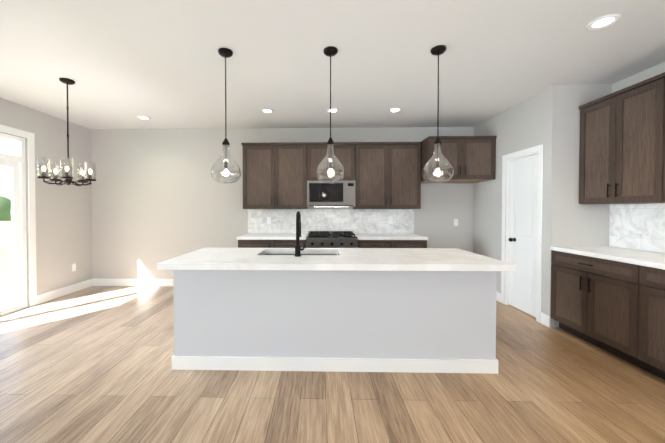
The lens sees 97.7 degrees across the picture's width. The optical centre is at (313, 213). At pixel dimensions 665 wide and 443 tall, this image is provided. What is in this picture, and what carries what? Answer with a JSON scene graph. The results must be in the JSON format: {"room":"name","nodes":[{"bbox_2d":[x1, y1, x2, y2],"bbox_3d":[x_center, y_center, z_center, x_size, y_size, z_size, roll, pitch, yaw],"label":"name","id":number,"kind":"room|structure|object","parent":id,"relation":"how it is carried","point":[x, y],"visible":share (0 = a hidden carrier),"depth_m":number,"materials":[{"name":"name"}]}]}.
{"room":"kitchen","nodes":[
{"label":"kitchen","id":0,"kind":"room"},
{"bbox_2d":[0,98,91,306],"bbox_3d":[-4.042,-0.042,0.779,0.120,2.740,8.600,0,1,1],"label":"wall","id":1,"kind":"structure","parent":0,"point":[63,228],"depth_m":4.42,"materials":[{"name":"paint"}]},
{"bbox_2d":[0,133,27,315],"bbox_3d":[-3.977,0.141,3.061,0.110,2.307,1.814,0,1,1],"label":"door","id":2,"kind":"structure","parent":1,"relation":"in","point":[17,202],"depth_m":3.88,"materials":[{"name":"white plastic"}]},
{"bbox_2d":[0,124,36,306],"bbox_3d":[-3.921,0.095,3.059,0.017,2.400,2.000,0,1,1],"label":"door frame","id":3,"kind":"structure","parent":1,"relation":"attached to","point":[30,136],"depth_m":4.00,"materials":[{"name":"white wood"}]},
{"bbox_2d":[37,279,92,303],"bbox_3d":[-3.889,1.207,4.578,0.016,0.130,1.003,0,1,1],"label":"baseboard","id":4,"kind":"structure","parent":1,"relation":"attached to","point":[69,289],"depth_m":4.50,"materials":[{"name":"white wood"}]},
{"bbox_2d":[72,263,75,271],"bbox_3d":[-3.890,0.871,4.706,0.007,0.120,0.070,0,1,1],"label":"outlet","id":5,"kind":"object","parent":1,"relation":"attached to","point":[73,267],"visible":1,"depth_m":4.70,"materials":[{"name":"white plastic"}]},
{"bbox_2d":[91,127,473,278],"bbox_3d":[-0.258,-0.105,5.058,7.500,2.740,0.120,0,1,1],"label":"wall","id":6,"kind":"structure","parent":0,"point":[160,195],"depth_m":5.04,"materials":[{"name":"paint"}]},
{"bbox_2d":[93,278,172,285],"bbox_3d":[-2.514,1.200,5.057,2.744,0.130,0.012,0,1,1],"label":"baseboard","id":7,"kind":"structure","parent":6,"relation":"attached to","point":[96,282],"depth_m":5.06,"materials":[{"name":"white wood"}]},
{"bbox_2d":[241,142,312,208],"bbox_3d":[-0.590,-0.611,4.818,1.106,1.060,0.348,0,1,1],"label":"upper cabinet","id":8,"kind":"object","parent":6,"relation":"attached to","point":[276,175],"depth_m":4.65,"materials":[{"name":"brown wood"}]},
{"bbox_2d":[248,209,413,233],"bbox_3d":[0.285,0.129,4.983,2.850,0.421,0.007,0,1,1],"label":"backsplash","id":9,"kind":"structure","parent":6,"relation":"attached to","point":[365,221],"depth_m":4.98,"materials":[{"name":"stone"}]},
{"bbox_2d":[313,142,356,181],"bbox_3d":[0.281,-0.836,4.795,0.770,0.610,0.348,0,1,1],"label":"upper cabinet","id":10,"kind":"object","parent":6,"relation":"attached to","point":[345,152],"depth_m":4.62,"materials":[{"name":"brown wood"}]},
{"bbox_2d":[307,181,355,206],"bbox_3d":[0.280,-0.320,4.753,0.764,0.414,0.433,0,1,1],"label":"microwave","id":11,"kind":"object","parent":10,"relation":"attached to","point":[337,194],"visible":1,"depth_m":4.58,"materials":[{"name":"silver metal"}]},
{"bbox_2d":[353,142,420,208],"bbox_3d":[1.153,-0.611,4.780,1.106,1.060,0.348,0,1,1],"label":"upper cabinet","id":12,"kind":"object","parent":6,"relation":"attached to","point":[383,175],"depth_m":4.61,"materials":[{"name":"brown wood"}]},
{"bbox_2d":[421,136,496,182],"bbox_3d":[2.213,-0.836,4.602,0.991,0.644,0.652,0,1,1],"label":"upper cabinet","id":13,"kind":"object","parent":6,"relation":"attached to","point":[471,159],"visible":0.79,"depth_m":4.32,"materials":[{"name":"brown wood"}]},
{"bbox_2d":[0,286,664,442],"bbox_3d":[-0.352,1.379,0.720,7.500,0.100,8.840,0,1,1],"label":"floor","id":14,"kind":"structure","parent":0,"point":[92,364],"depth_m":2.11,"materials":[{"name":"brown wood"}]},
{"bbox_2d":[237,238,276,247],"bbox_3d":[-0.852,0.828,4.704,0.588,0.884,0.628,0,1,1],"label":"base cabinet","id":15,"kind":"object","parent":14,"relation":"on","point":[242,242],"depth_m":4.39,"materials":[{"name":"brown wood"}]},
{"bbox_2d":[241,234,307,241],"bbox_3d":[-0.633,0.366,4.686,1.046,0.040,0.642,0,1,1],"label":"countertop","id":16,"kind":"structure","parent":15,"relation":"on","point":[272,237],"depth_m":4.38,"materials":[{"name":"white stone"}]},
{"bbox_2d":[277,238,305,247],"bbox_3d":[-0.368,0.828,4.694,0.515,0.884,0.628,0,1,1],"label":"base cabinet","id":17,"kind":"object","parent":14,"relation":"on","point":[279,244],"depth_m":4.38,"materials":[{"name":"brown wood"}]},
{"bbox_2d":[306,231,357,247],"bbox_3d":[0.277,0.783,4.628,0.764,0.977,0.716,0,1,1],"label":"range","id":18,"kind":"object","parent":14,"relation":"on","point":[332,239],"visible":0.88,"depth_m":4.33,"materials":[{"name":"silver metal"}]},
{"bbox_2d":[171,251,497,373],"bbox_3d":[0.167,0.861,2.762,2.698,0.875,0.747,0,1,1],"label":"kitchen island","id":19,"kind":"object","parent":14,"relation":"on","point":[406,310],"depth_m":2.40,"materials":[{"name":"white paint"}]},
{"bbox_2d":[157,255,515,270],"bbox_3d":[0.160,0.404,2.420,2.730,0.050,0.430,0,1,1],"label":"island countertop","id":20,"kind":"structure","parent":19,"relation":"on","point":[183,262],"depth_m":2.27,"materials":[{"name":"white stone"}]},
{"bbox_2d":[358,242,392,247],"bbox_3d":[0.926,0.829,4.666,0.517,0.884,0.628,0,1,1],"label":"base cabinet","id":21,"kind":"object","parent":14,"relation":"on","point":[360,244],"depth_m":4.35,"materials":[{"name":"brown wood"}]},
{"bbox_2d":[355,234,427,241],"bbox_3d":[1.190,0.367,4.646,1.046,0.040,0.642,0,1,1],"label":"countertop","id":22,"kind":"structure","parent":21,"relation":"on","point":[361,237],"depth_m":4.34,"materials":[{"name":"white stone"}]},
{"bbox_2d":[393,242,426,247],"bbox_3d":[1.410,0.829,4.655,0.586,0.884,0.628,0,1,1],"label":"base cabinet","id":23,"kind":"object","parent":14,"relation":"on","point":[395,244],"depth_m":4.34,"materials":[{"name":"brown wood"}]},
{"bbox_2d":[551,250,625,359],"bbox_3d":[2.996,0.856,2.794,0.643,0.884,0.968,0,1,1],"label":"base cabinet","id":24,"kind":"object","parent":14,"relation":"on","point":[609,299],"depth_m":2.80,"materials":[{"name":"brown wood"}]},
{"bbox_2d":[550,246,664,265],"bbox_3d":[2.979,0.403,2.198,0.652,0.040,2.148,0,1,1],"label":"countertop","id":25,"kind":"structure","parent":24,"relation":"on","point":[647,258],"depth_m":2.74,"materials":[{"name":"white stone"}]},
{"bbox_2d":[626,262,664,379],"bbox_3d":[2.978,0.868,1.961,0.643,0.884,0.968,0,1,1],"label":"base cabinet","id":26,"kind":"object","parent":14,"relation":"on","point":[645,285],"depth_m":2.33,"materials":[{"name":"brown wood"}]},
{"bbox_2d":[0,0,664,128],"bbox_3d":[-0.352,-1.471,0.678,7.500,0.120,8.840,0,1,1],"label":"ceiling","id":27,"kind":"structure","parent":0,"point":[123,64],"depth_m":2.67,"materials":[{"name":"paint"}]},
{"bbox_2d":[37,77,95,185],"bbox_3d":[-2.672,-0.877,3.165,0.488,1.139,0.474,0,1,1],"label":"dining chandelier","id":28,"kind":"object","parent":27,"relation":"hanging from","point":[68,181],"visible":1,"depth_m":3.14,"materials":[{"name":"brown metal"}]},
{"bbox_2d":[137,116,150,119],"bbox_3d":[-2.592,-1.459,4.428,0.184,0.011,0.184,0,1,1],"label":"recessed light","id":29,"kind":"object","parent":27,"relation":"in","point":[143,118],"visible":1,"depth_m":4.43,"materials":[{"name":"white plastic"}]},
{"bbox_2d":[211,48,240,183],"bbox_3d":[-0.782,-0.853,2.577,0.260,1.169,0.260,0,1,1],"label":"pendant light","id":30,"kind":"object","parent":27,"relation":"hanging from","point":[225,53],"visible":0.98,"depth_m":2.57,"materials":[{"name":"clear glass"}]},
{"bbox_2d":[261,109,273,113],"bbox_3d":[-0.658,-1.455,4.116,0.184,0.011,0.184,0,1,1],"label":"recessed light","id":31,"kind":"object","parent":27,"relation":"in","point":[268,111],"visible":0.98,"depth_m":4.13,"materials":[{"name":"white plastic"}]},
{"bbox_2d":[316,46,344,183],"bbox_3d":[0.148,-0.853,2.557,0.260,1.169,0.260,0,1,1],"label":"pendant light","id":32,"kind":"object","parent":27,"relation":"hanging from","point":[330,51],"visible":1,"depth_m":2.55,"materials":[{"name":"clear glass"}]},
{"bbox_2d":[326,108,338,112],"bbox_3d":[0.272,-1.454,4.096,0.184,0.011,0.184,0,1,1],"label":"recessed light","id":33,"kind":"object","parent":27,"relation":"in","point":[334,110],"visible":0.9,"depth_m":4.09,"materials":[{"name":"white plastic"}]},
{"bbox_2d":[388,108,401,112],"bbox_3d":[1.141,-1.454,4.077,0.184,0.011,0.184,0,1,1],"label":"recessed light","id":34,"kind":"object","parent":27,"relation":"in","point":[393,110],"visible":1,"depth_m":4.08,"materials":[{"name":"white plastic"}]},
{"bbox_2d":[422,45,453,182],"bbox_3d":[1.088,-0.852,2.537,0.260,1.169,0.260,0,1,1],"label":"pendant light","id":35,"kind":"object","parent":27,"relation":"hanging from","point":[438,50],"visible":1,"depth_m":2.53,"materials":[{"name":"clear glass"}]},
{"bbox_2d":[586,14,620,30],"bbox_3d":[2.160,-1.426,2.165,0.184,0.011,0.184,0,1,1],"label":"recessed light","id":36,"kind":"object","parent":27,"relation":"in","point":[603,22],"visible":1,"depth_m":2.16,"materials":[{"name":"white plastic"}]},
{"bbox_2d":[473,85,563,327],"bbox_3d":[2.762,-0.091,4.101,0.120,2.740,1.657,0,1,1],"label":"wall","id":37,"kind":"structure","parent":0,"point":[534,120],"depth_m":3.56,"materials":[{"name":"paint"}]},
{"bbox_2d":[496,291,500,302],"bbox_3d":[2.702,1.208,4.550,0.012,0.130,0.773,0,1,1],"label":"baseboard","id":38,"kind":"structure","parent":37,"relation":"attached to","point":[498,295],"depth_m":4.22,"materials":[{"name":"white wood"}]},
{"bbox_2d":[501,144,542,322],"bbox_3d":[2.746,0.232,3.772,0.138,2.105,0.740,0,1,1],"label":"door frame","id":39,"kind":"structure","parent":37,"relation":"attached to","point":[505,213],"depth_m":3.89,"materials":[{"name":"white wood"}]},
{"bbox_2d":[508,154,537,317],"bbox_3d":[2.706,0.269,3.769,0.117,2.007,0.578,0,1,1],"label":"pantry door","id":40,"kind":"structure","parent":37,"relation":"in","point":[522,239],"depth_m":3.77,"materials":[{"name":"white wood"}]},
{"bbox_2d":[562,84,611,245],"bbox_3d":[3.069,-0.079,3.326,0.527,2.740,0.120,0,1,1],"label":"wall","id":41,"kind":"structure","parent":0,"point":[585,224],"depth_m":3.26,"materials":[{"name":"paint"}]},
{"bbox_2d":[610,62,664,252],"bbox_3d":[3.337,-0.040,0.620,0.120,2.740,8.600,0,1,1],"label":"wall","id":42,"kind":"structure","parent":0,"point":[658,69],"depth_m":2.95,"materials":[{"name":"paint"}]},
{"bbox_2d":[579,78,650,203],"bbox_3d":[3.144,-0.650,2.819,0.348,1.096,0.869,0,1,1],"label":"upper cabinet","id":43,"kind":"object","parent":42,"relation":"attached to","point":[622,149],"depth_m":2.83,"materials":[{"name":"brown wood"}]},
{"bbox_2d":[609,203,664,252],"bbox_3d":[3.304,0.145,2.192,0.007,0.471,2.137,0,1,1],"label":"backsplash","id":44,"kind":"structure","parent":42,"relation":"attached to","point":[637,226],"depth_m":2.96,"materials":[{"name":"stone"}]},
{"bbox_2d":[651,72,664,202],"bbox_3d":[3.128,-0.638,2.052,0.348,1.096,0.934,0,1,1],"label":"upper cabinet","id":45,"kind":"object","parent":42,"relation":"attached to","point":[658,81],"depth_m":2.49,"materials":[{"name":"brown wood"}]},
{"label":"outside","id":46,"kind":"structure","parent":0,"visible":0},
{"bbox_2d":[0,221,12,292],"bbox_3d":[-31.889,1.382,10.706,55.950,0.100,100.000,0,1,1],"label":"ground","id":47,"kind":"structure","parent":46,"point":[3,249],"depth_m":9.20,"materials":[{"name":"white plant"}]},
{"bbox_2d":[0,196,10,220],"bbox_3d":[-44.270,0.916,15.191,8.800,6.380,70.650,0,1,1],"label":"trees","id":48,"kind":"object","parent":47,"relation":"on","point":[4,203],"depth_m":37.56,"materials":[{"name":"green plant"}]}
]}

